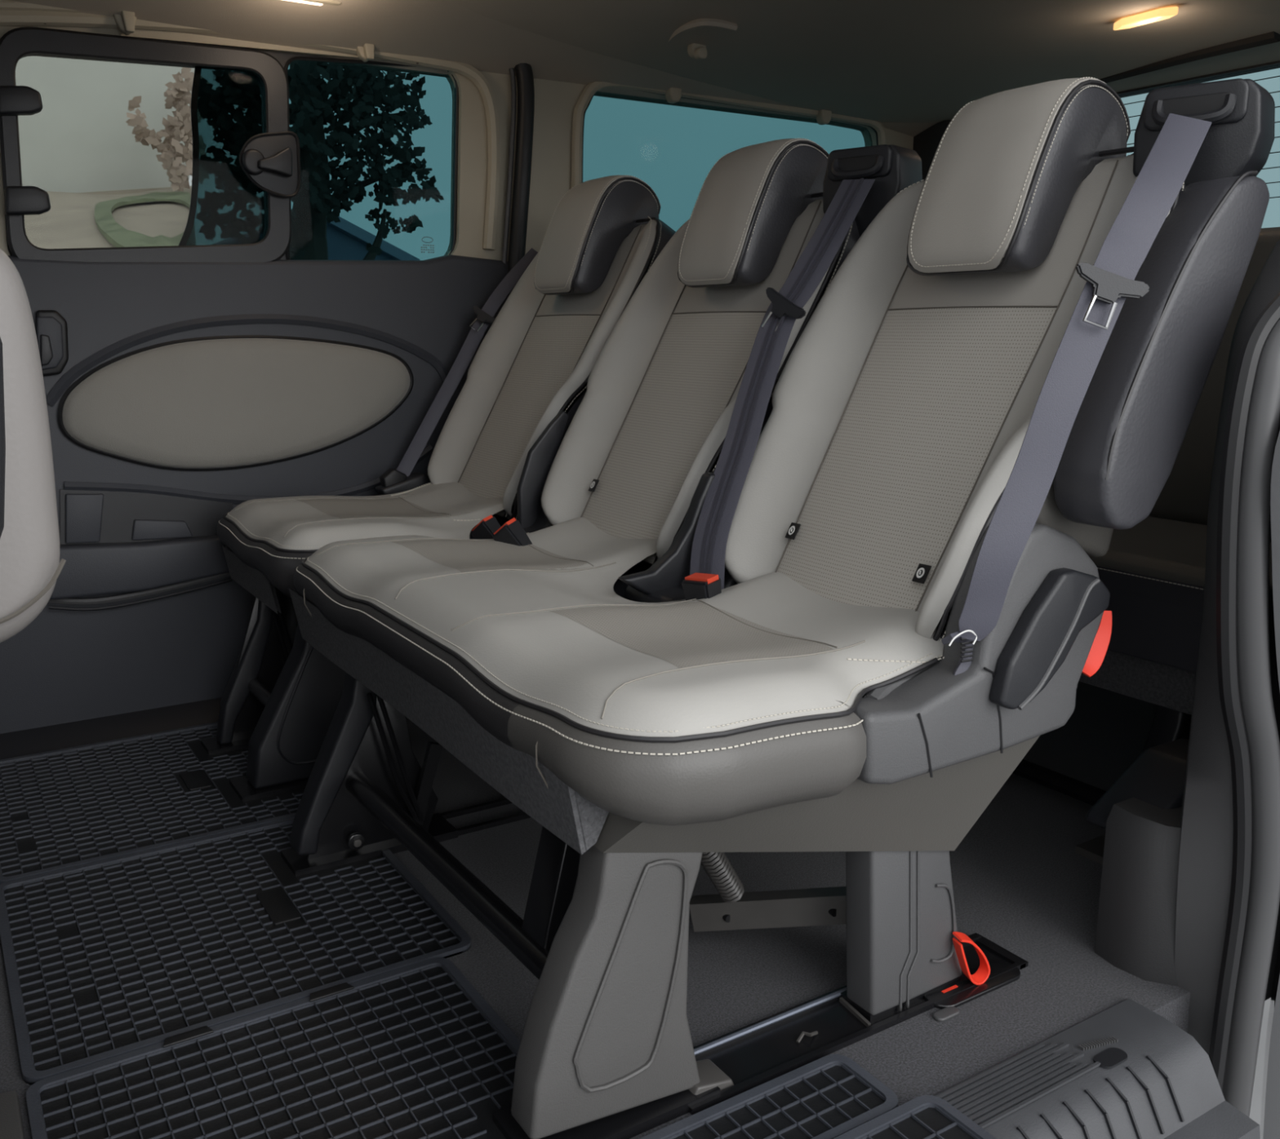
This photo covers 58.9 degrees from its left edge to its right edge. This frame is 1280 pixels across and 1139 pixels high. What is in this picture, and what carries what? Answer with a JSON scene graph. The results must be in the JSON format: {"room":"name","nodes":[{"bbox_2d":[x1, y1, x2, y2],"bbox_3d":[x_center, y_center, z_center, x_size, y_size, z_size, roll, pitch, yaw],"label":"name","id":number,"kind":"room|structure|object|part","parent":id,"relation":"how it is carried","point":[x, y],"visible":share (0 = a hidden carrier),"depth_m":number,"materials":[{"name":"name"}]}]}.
{"room":"vehicle interior","nodes":[
{"label":"vehicle interior","id":0,"kind":"room"},
{"bbox_2d":[0,0,511,733],"bbox_3d":[-1.165,-0.396,2.099,2.120,1.500,0.125,-8,14,-32],"label":"wall","id":1,"kind":"structure","parent":0,"point":[180,395],"depth_m":2.28,"materials":[{"name":"beige plastic"}]},
{"bbox_3d":[-0.756,-1.056,2.215,0.968,0.063,0.020,-8,14,-32],"label":"rail","id":2,"kind":"part","parent":1,"relation":"part of","materials":[{"name":"beige plastic"}]},
{"bbox_3d":[-1.095,-0.404,2.090,0.022,0.057,0.012,-8,14,-32],"label":"pull handle lever","id":3,"kind":"part","parent":1,"relation":"part of","materials":[{"name":"black plastic"}]},
{"bbox_2d":[35,316,63,369],"bbox_3d":[-1.094,-0.418,2.099,0.050,0.098,0.014,-8,14,-32],"label":"door handle","id":4,"kind":"object","parent":1,"relation":"on","point":[49,330],"depth_m":2.09,"materials":[{"name":"plastic"}]},
{"bbox_3d":[-1.094,-0.420,2.108,0.061,0.121,0.018,-8,14,-32],"label":"pull handle","id":5,"kind":"part","parent":1,"relation":"part of","materials":[{"name":"grey plastic"}]},
{"bbox_2d":[0,697,222,759],"bbox_3d":[-1.029,0.304,2.296,1.800,0.049,0.093,-8,14,-32],"label":"baseboard","id":6,"kind":"structure","parent":1,"relation":"attached to","point":[77,733],"depth_m":2.26,"materials":[{"name":"black plastic"}]},
{"bbox_2d":[112,10,136,35],"bbox_3d":[-0.950,-1.018,2.088,0.060,0.059,0.036,-8,14,-32],"label":"hook","id":7,"kind":"object","parent":1,"relation":"attached to","point":[126,21],"visible":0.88,"depth_m":2.08,"materials":[{"name":"beige plastic"}]},
{"bbox_2d":[0,26,458,262],"bbox_3d":[-0.760,-0.816,2.262,0.932,0.475,0.108,-8,14,-32],"label":"window","id":8,"kind":"structure","parent":1,"relation":"in","point":[295,156],"depth_m":2.31,"materials":[{"name":"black glass"}]},
{"bbox_3d":[-0.823,-0.819,2.261,0.217,0.376,0.004,-8,14,-32],"label":"tinted pane","id":9,"kind":"part","parent":8,"relation":"part of","materials":[{"name":"clear glass"}]},
{"bbox_3d":[-0.758,-0.800,2.227,0.044,0.048,0.017,-8,14,-32],"label":"latch knob","id":10,"kind":"part","parent":8,"relation":"part of","materials":[{"name":"black plastic"}]},
{"bbox_3d":[-0.738,-0.807,2.258,0.115,0.122,0.015,-8,14,-32],"label":"latch plate","id":11,"kind":"part","parent":8,"relation":"part of","materials":[{"name":"black plastic"}]},
{"bbox_3d":[-0.721,-0.806,2.239,0.067,0.055,0.025,-8,14,-32],"label":"latch lever","id":12,"kind":"part","parent":8,"relation":"part of","materials":[{"name":"black plastic"}]},
{"bbox_3d":[-0.574,-0.864,2.435,0.393,0.430,0.005,-8,14,-32],"label":"fixed pane","id":13,"kind":"part","parent":8,"relation":"part of","materials":[{"name":"clear glass"}]},
{"bbox_3d":[-1.172,-0.139,2.165,2.120,0.970,0.060,-8,14,-32],"label":"door panel","id":14,"kind":"part","parent":1,"relation":"part of","materials":[{"name":"plastic"}]},
{"bbox_2d":[355,43,374,62],"bbox_3d":[-0.565,-1.074,2.325,0.060,0.059,0.036,-8,14,-32],"label":"hook","id":15,"kind":"object","parent":1,"relation":"attached to","point":[366,53],"visible":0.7,"depth_m":2.32,"materials":[{"name":"beige plastic"}]},
{"bbox_3d":[-0.569,-1.075,2.331,0.060,0.059,0.022,-8,14,-32],"label":"hook plate","id":16,"kind":"part","parent":15,"relation":"part of","materials":[{"name":"beige plastic"}]},
{"bbox_2d":[502,67,516,263],"bbox_3d":[-0.642,-0.837,2.332,0.867,0.618,0.012,-8,14,-32],"label":"trim","id":17,"kind":"structure","parent":1,"relation":"attached to","point":[512,73],"depth_m":2.54,"materials":[{"name":"grey plastic"}]},
{"bbox_2d":[506,62,534,298],"bbox_3d":[-0.610,-0.627,2.383,0.881,1.070,0.038,-8,14,-32],"label":"trim","id":18,"kind":"structure","parent":1,"relation":"attached to","point":[524,74],"depth_m":2.53,"materials":[{"name":"black plastic"}]},
{"bbox_2d":[0,680,1190,1138],"bbox_3d":[-0.136,0.432,1.953,3.520,0.060,1.820,-8,14,-32],"label":"floor","id":19,"kind":"structure","parent":0,"point":[1020,882],"depth_m":1.54,"materials":[{"name":"grey carpet"}]},
{"bbox_2d":[0,1089,24,1138],"bbox_3d":[-0.512,0.613,0.919,0.062,0.018,0.650,-8,14,-32],"label":"trim","id":20,"kind":"structure","parent":19,"relation":"on","point":[11,1118],"depth_m":1.16,"materials":[{"name":"plastic"}]},
{"bbox_2d":[0,248,66,642],"bbox_3d":[-0.665,0.186,0.899,0.377,0.862,0.428,-8,14,-32],"label":"seat","id":21,"kind":"object","parent":19,"relation":"on","point":[30,566],"visible":1,"depth_m":0.76,"materials":[{"name":"grey leather"}]},
{"bbox_2d":[0,721,304,884],"bbox_3d":[-0.843,0.381,2.032,0.580,0.008,0.545,-8,14,-32],"label":"rubber mat","id":22,"kind":"object","parent":19,"relation":"on","point":[63,808],"visible":0.82,"depth_m":1.95,"materials":[{"name":"black rubber"}]},
{"bbox_2d":[0,817,471,1084],"bbox_3d":[-0.578,0.479,1.571,0.527,0.008,0.523,-8,14,-32],"label":"rubber mat","id":23,"kind":"object","parent":19,"relation":"on","point":[106,958],"visible":0.94,"depth_m":1.51,"materials":[{"name":"black rubber"}]},
{"bbox_2d":[26,957,520,1138],"bbox_3d":[-0.345,0.562,1.171,0.482,0.012,0.410,-8,14,-32],"label":"rubber mat","id":24,"kind":"object","parent":19,"relation":"on","point":[415,1051],"visible":0.96,"depth_m":1.24,"materials":[{"name":"black rubber"}]},
{"bbox_2d":[200,175,675,801],"bbox_3d":[-0.368,-0.212,2.215,0.946,1.092,0.552,-8,14,-32],"label":"seat","id":25,"kind":"object","parent":19,"relation":"on","point":[281,698],"visible":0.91,"depth_m":2.18,"materials":[{"name":"grey leather"}]},
{"bbox_3d":[-0.768,0.187,2.205,0.122,0.290,0.040,-8,14,-32],"label":"bracket leg","id":26,"kind":"part","parent":25,"relation":"part of","materials":[{"name":"black plastic"}]},
{"bbox_3d":[-0.741,0.168,2.213,0.170,0.330,0.006,-8,14,-32],"label":"bracket plate","id":27,"kind":"part","parent":25,"relation":"part of","materials":[{"name":"black metal"}]},
{"bbox_3d":[-0.584,0.200,2.028,0.243,0.340,0.065,-8,14,-32],"label":"leg","id":28,"kind":"part","parent":25,"relation":"part of","materials":[{"name":"black plastic"}]},
{"bbox_3d":[-0.590,0.228,1.988,0.102,0.238,0.005,-8,14,-32],"label":"embossed panel","id":29,"kind":"part","parent":25,"relation":"part of","materials":[{"name":"black plastic"}]},
{"bbox_2d":[225,481,515,550],"bbox_3d":[-0.486,-0.101,2.140,0.487,0.082,0.479,-8,14,-32],"label":"seat cushion","id":30,"kind":"object","parent":25,"relation":"on","point":[437,509],"depth_m":2.09,"materials":[{"name":"beige leather"}]},
{"bbox_2d":[379,248,537,486],"bbox_3d":[-0.383,-0.436,2.465,0.396,0.521,0.046,-8,14,-32],"label":"belt","id":31,"kind":"object","parent":25,"relation":"attached to","point":[485,315],"visible":0.84,"depth_m":2.47,"materials":[{"name":"woven fabric webbing"},{"name":"black plastic"},{"name":"bright metal"}]},
{"bbox_3d":[-0.237,-0.316,2.257,0.215,0.373,0.277,-8,14,-32],"label":"panel","id":32,"kind":"part","parent":25,"relation":"part of","materials":[{"name":"fabric"}]},
{"bbox_3d":[-0.146,-0.381,2.309,0.434,0.629,0.517,-8,14,-32],"label":"backrest","id":33,"kind":"part","parent":25,"relation":"part of","materials":[{"name":"grey fabric"}]},
{"bbox_3d":[-0.099,-0.600,2.286,0.118,0.176,0.278,-8,14,-32],"label":"panel","id":34,"kind":"part","parent":25,"relation":"part of","materials":[{"name":"beige leather"}]},
{"bbox_2d":[439,797,530,835],"bbox_3d":[-0.105,0.390,1.989,0.580,0.008,0.080,-8,14,-32],"label":"rail","id":35,"kind":"object","parent":19,"relation":"on","point":[482,825],"visible":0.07,"depth_m":1.89,"materials":[{"name":"black metal"}]},
{"bbox_2d":[280,76,1275,1138],"bbox_3d":[0.066,-0.068,1.546,0.946,1.095,1.082,-8,14,-32],"label":"seat","id":36,"kind":"object","parent":19,"relation":"on","point":[657,721],"visible":0.92,"depth_m":1.32,"materials":[{"name":"grey leather"}]},
{"bbox_3d":[-0.466,0.290,1.727,0.138,0.269,0.050,-8,14,-32],"label":"bracket leg","id":37,"kind":"part","parent":36,"relation":"part of","materials":[{"name":"black plastic"}]},
{"bbox_3d":[-0.415,0.287,1.747,0.214,0.290,0.006,-8,14,-32],"label":"bracket plate","id":38,"kind":"part","parent":36,"relation":"part of","materials":[{"name":"black metal"}]},
{"bbox_3d":[-0.032,0.408,1.140,0.202,0.303,0.050,-8,14,-32],"label":"leg","id":39,"kind":"part","parent":36,"relation":"part of","materials":[{"name":"plastic"}]},
{"bbox_2d":[304,516,943,736],"bbox_3d":[-0.070,0.036,1.498,0.487,0.082,0.993,-8,14,-32],"label":"seat cushion","id":40,"kind":"object","parent":36,"relation":"on","point":[572,626],"depth_m":1.29,"materials":[{"name":"beige leather"}]},
{"bbox_3d":[-0.008,0.401,1.121,0.133,0.229,0.005,-8,14,-32],"label":"embossed panel","id":41,"kind":"part","parent":36,"relation":"part of","materials":[{"name":"plastic"}]},
{"bbox_3d":[0.040,-0.225,1.831,0.215,0.373,0.277,-8,14,-32],"label":"panel","id":42,"kind":"part","parent":36,"relation":"part of","materials":[{"name":"fabric"}]},
{"bbox_3d":[0.178,-0.509,1.859,0.118,0.176,0.278,-8,14,-32],"label":"panel","id":43,"kind":"part","parent":36,"relation":"part of","materials":[{"name":"beige leather"}]},
{"bbox_3d":[0.131,-0.290,1.882,0.434,0.629,0.517,-8,14,-32],"label":"backrest","id":44,"kind":"part","parent":36,"relation":"part of","materials":[{"name":"grey fabric"}]},
{"bbox_2d":[689,177,875,589],"bbox_3d":[0.186,-0.267,1.585,0.089,0.560,0.341,11,16,42],"label":"belt","id":45,"kind":"object","parent":36,"relation":"on","point":[717,512],"visible":0.97,"depth_m":1.58,"materials":[{"name":"grey woven polyester fabric webbing"}]},
{"bbox_2d":[826,144,892,181],"bbox_3d":[0.320,-0.591,1.652,0.104,0.044,0.011,10,15,39],"label":"outlet plate","id":46,"kind":"object","parent":36,"relation":"attached to","point":[877,160],"depth_m":1.64,"materials":[{"name":"black plastic"}]},
{"bbox_2d":[822,144,922,236],"bbox_3d":[0.345,-0.555,1.688,0.129,0.129,0.075,10,15,39],"label":"housing","id":47,"kind":"object","parent":36,"relation":"attached to","point":[900,167],"depth_m":1.64,"materials":[{"name":"black plastic"}]},
{"bbox_3d":[0.320,0.404,1.366,0.167,0.229,0.048,-8,14,-32],"label":"leg","id":48,"kind":"part","parent":36,"relation":"part of","materials":[{"name":"grey plastic"}]},
{"bbox_3d":[0.318,-0.133,1.401,0.215,0.373,0.277,-8,14,-32],"label":"panel","id":49,"kind":"part","parent":36,"relation":"part of","materials":[{"name":"fabric"}]},
{"bbox_3d":[0.368,0.425,1.371,0.040,0.107,0.004,-8,14,-32],"label":"embossed panel","id":50,"kind":"part","parent":36,"relation":"part of","materials":[{"name":"grey plastic"}]},
{"bbox_3d":[0.456,-0.418,1.430,0.118,0.176,0.278,-8,14,-32],"label":"panel","id":51,"kind":"part","parent":36,"relation":"part of","materials":[{"name":"beige leather"}]},
{"bbox_3d":[0.441,0.070,1.216,0.168,0.141,0.022,-8,14,-32],"label":"recliner handle","id":52,"kind":"part","parent":36,"relation":"part of","materials":[{"name":"black plastic"}]},
{"bbox_3d":[0.410,-0.199,1.452,0.434,0.629,0.517,-8,14,-32],"label":"backrest","id":53,"kind":"part","parent":36,"relation":"part of","materials":[{"name":"grey fabric"}]},
{"bbox_2d":[941,113,1211,675],"bbox_3d":[0.462,-0.164,1.167,0.319,0.610,0.084,-6,14,-28],"label":"belt","id":54,"kind":"object","parent":36,"relation":"on","point":[1110,281],"visible":0.97,"depth_m":1.13,"materials":[{"name":"grey woven fabric webbing"},{"name":"dark grey plastic"},{"name":"bright metal"}]},
{"bbox_3d":[0.332,0.071,1.165,0.042,0.017,0.002,-8,14,-32],"label":"elastic cord","id":55,"kind":"part","parent":54,"relation":"part of","materials":[{"name":"white fabric"}]},
{"bbox_3d":[0.558,-0.234,1.217,0.246,0.366,0.070,-8,14,-32],"label":"armrest","id":56,"kind":"part","parent":36,"relation":"part of","materials":[{"name":"grey leather"}]},
{"bbox_2d":[1143,78,1249,131],"bbox_3d":[0.598,-0.500,1.222,0.104,0.044,0.011,10,15,39],"label":"outlet plate","id":57,"kind":"object","parent":36,"relation":"attached to","point":[1230,99],"depth_m":1.21,"materials":[{"name":"black plastic"}]},
{"bbox_2d":[1133,79,1275,186],"bbox_3d":[0.624,-0.464,1.259,0.129,0.129,0.075,10,15,39],"label":"headrest cover","id":58,"kind":"object","parent":36,"relation":"attached to","point":[1236,144],"depth_m":1.21,"materials":[{"name":"black plastic"}]},
{"bbox_2d":[639,1053,996,1138],"bbox_3d":[-0.028,0.602,0.980,0.805,0.014,0.236,-8,14,-32],"label":"rubber mat","id":59,"kind":"object","parent":19,"relation":"on","point":[829,1096],"visible":1,"depth_m":1.17,"materials":[{"name":"black rubber"}]},
{"bbox_2d":[688,932,1028,1115],"bbox_3d":[0.261,0.527,1.338,0.525,0.012,0.109,-8,14,-32],"label":"rail","id":60,"kind":"object","parent":19,"relation":"on","point":[758,1052],"visible":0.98,"depth_m":1.32,"materials":[{"name":"black metal"}]},
{"bbox_2d":[1085,738,1189,986],"bbox_3d":[0.777,0.373,1.528,0.394,0.258,0.160,-8,14,-32],"label":"cover","id":61,"kind":"object","parent":19,"relation":"on","point":[1140,813],"visible":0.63,"depth_m":1.43,"materials":[{"name":"plastic"}]},
{"bbox_2d":[1012,226,1279,864],"bbox_3d":[0.714,-0.245,2.278,0.748,1.130,1.367,-8,14,-32],"label":"panel","id":62,"kind":"object","parent":19,"relation":"on","point":[1153,571],"visible":0.09,"depth_m":1.79,"materials":[{"name":"grey plastic"}]},
{"bbox_2d":[1088,515,1207,586],"bbox_3d":[0.690,-0.068,2.285,0.465,0.120,1.340,-8,14,-32],"label":"seat cushion","id":63,"kind":"object","parent":62,"relation":"on","point":[1157,551],"depth_m":1.80,"materials":[{"name":"grey leather"}]},
{"bbox_2d":[1095,564,1204,673],"bbox_3d":[0.499,-0.018,2.172,0.022,0.130,1.344,-8,14,-32],"label":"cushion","id":64,"kind":"object","parent":62,"relation":"on","point":[1157,610],"depth_m":1.72,"materials":[{"name":"grey leather"}]},
{"bbox_3d":[0.821,0.266,1.770,0.176,0.318,0.050,-8,14,-32],"label":"leg","id":65,"kind":"part","parent":62,"relation":"part of","materials":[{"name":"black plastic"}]},
{"bbox_3d":[1.173,-0.329,2.011,0.227,0.555,0.430,-8,14,-32],"label":"backrest","id":66,"kind":"part","parent":62,"relation":"part of","materials":[{"name":"grey plastic"}]},
{"bbox_2d":[4,0,1279,137],"bbox_3d":[-0.167,-0.954,1.707,3.520,0.186,1.935,-8,14,-32],"label":"ceiling","id":67,"kind":"structure","parent":0,"point":[908,67],"depth_m":2.40,"materials":[{"name":"grey fabric"}]},
{"bbox_2d":[283,0,341,5],"bbox_3d":[-0.651,-1.075,2.134,0.157,0.024,0.090,-8,14,-32],"label":"recessed light","id":68,"kind":"object","parent":67,"relation":"in","point":[317,2],"visible":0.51,"depth_m":2.13,"materials":[{"name":"beige plastic"}]},
{"bbox_2d":[687,43,707,60],"bbox_3d":[0.128,-1.123,2.454,0.040,0.042,0.040,-8,14,-32],"label":"coat hook","id":69,"kind":"object","parent":67,"relation":"attached to","point":[697,51],"visible":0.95,"depth_m":2.44,"materials":[{"name":"beige plastic"}]},
{"bbox_2d":[1113,6,1177,30],"bbox_3d":[1.018,-1.111,2.290,0.033,0.016,0.146,-8,14,-32],"label":"recessed light","id":70,"kind":"object","parent":67,"relation":"in","point":[1161,14],"visible":1,"depth_m":2.28,"materials":[{"name":"yellow plastic"}]},
{"bbox_2d":[508,75,913,254],"bbox_3d":[0.300,-0.595,3.034,1.420,1.500,0.080,-8,14,-32],"label":"wall","id":71,"kind":"structure","parent":0,"point":[561,108],"depth_m":2.63,"materials":[{"name":"beige plastic"}]},
{"bbox_2d":[665,87,681,103],"bbox_3d":[0.080,-1.148,2.737,0.035,0.042,0.028,-8,14,-32],"label":"hook","id":72,"kind":"object","parent":71,"relation":"attached to","point":[673,95],"visible":0.85,"depth_m":2.73,"materials":[{"name":"beige plastic"}]},
{"bbox_2d":[582,91,872,231],"bbox_3d":[0.248,-0.898,2.951,0.956,0.581,0.005,-8,14,-32],"label":"window","id":73,"kind":"structure","parent":71,"relation":"in","point":[673,148],"depth_m":2.82,"materials":[{"name":"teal glass"}]},
{"bbox_2d":[816,109,831,124],"bbox_3d":[0.484,-1.194,2.988,0.035,0.042,0.028,-8,14,-32],"label":"hook","id":74,"kind":"object","parent":71,"relation":"attached to","point":[824,117],"visible":0.86,"depth_m":2.98,"materials":[{"name":"beige plastic"}]},
{"bbox_2d":[1115,60,1279,95],"bbox_3d":[1.360,-0.526,2.707,0.050,1.500,1.800,-8,14,-32],"label":"wall","id":75,"kind":"structure","parent":0,"point":[1276,63],"depth_m":2.63,"materials":[{"name":"plastic"}]},
{"bbox_2d":[1118,64,1279,227],"bbox_3d":[1.368,-0.903,2.596,0.009,0.445,1.340,-8,14,-32],"label":"window","id":76,"kind":"structure","parent":75,"relation":"in","point":[1268,77],"depth_m":2.54,"materials":[{"name":"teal glass"}]},
{"bbox_2d":[1265,585,1279,999],"bbox_3d":[1.296,-0.263,1.596,1.320,1.450,0.060,-8,14,-32],"label":"wall","id":77,"kind":"structure","parent":0,"point":[1273,681],"depth_m":1.32,"materials":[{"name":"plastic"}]},
{"bbox_2d":[933,998,1260,1138],"bbox_3d":[0.021,0.676,0.936,1.465,0.128,0.185,-8,14,-32],"label":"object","id":78,"kind":"structure","parent":77,"relation":"attached to","point":[1124,1070],"depth_m":1.24,"materials":[{"name":"plastic"}]},
{"bbox_2d":[1174,240,1279,1055],"bbox_3d":[0.665,0.123,1.308,0.180,0.975,0.075,-8,14,-32],"label":"trim","id":79,"kind":"structure","parent":77,"relation":"attached to","point":[1205,864],"depth_m":1.33,"materials":[{"name":"grey plastic"}]},
{"bbox_2d":[1208,292,1279,1090],"bbox_3d":[0.655,0.201,1.261,0.134,1.042,0.020,-8,14,-32],"label":"door seal","id":80,"kind":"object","parent":77,"relation":"attached to","point":[1255,340],"depth_m":1.22,"materials":[{"name":"black rubber"}]},
{"bbox_2d":[1222,319,1279,1116],"bbox_3d":[0.685,0.201,1.268,0.156,1.053,0.036,-8,14,-32],"label":"trim","id":81,"kind":"structure","parent":77,"relation":"attached to","point":[1264,416],"depth_m":1.25,"materials":[{"name":"grey plastic"}]},
{"bbox_2d":[1260,424,1279,1138],"bbox_3d":[0.867,0.293,1.375,0.548,1.130,0.040,-8,14,-32],"label":"trim","id":82,"kind":"structure","parent":77,"relation":"attached to","point":[1270,1104],"depth_m":1.36,"materials":[{"name":"black paint"}]},
{"label":"outside","id":83,"kind":"structure","parent":0,"visible":0},
{"bbox_2d":[15,56,195,192],"bbox_3d":[-3.927,-3.051,7.955,1.724,1.568,0.180,-8,14,-32],"label":"sky","id":84,"kind":"structure","parent":83,"point":[81,140],"depth_m":7.90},
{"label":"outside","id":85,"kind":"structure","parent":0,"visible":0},
{"bbox_2d":[1248,997,1271,1131],"bbox_3d":[-8.760,-7.357,41.183,150.000,0.070,160.000,-8,14,-32],"label":"ground","id":86,"kind":"structure","parent":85,"point":[1256,1099],"depth_m":2.10,"materials":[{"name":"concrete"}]},
{"bbox_2d":[24,186,191,248],"bbox_3d":[-2.866,-1.154,6.371,1.646,2.403,4.000,-8,14,-32],"label":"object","id":87,"kind":"structure","parent":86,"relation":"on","point":[154,216],"depth_m":6.17,"materials":[{"name":"stone"}]},
{"bbox_2d":[125,67,194,191],"bbox_3d":[-3.117,-2.934,7.528,0.540,0.867,0.688,-5,13,-21],"label":"tree","id":88,"kind":"object","parent":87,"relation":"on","point":[178,128],"visible":0.76,"depth_m":7.36,"materials":[{"name":"beige plant"}]},
{"bbox_3d":[-3.057,-2.887,7.573,0.163,0.736,0.040,-8,14,-32],"label":"stem","id":89,"kind":"part","parent":88,"relation":"part of","materials":[{"name":"beige plant"}]}
]}

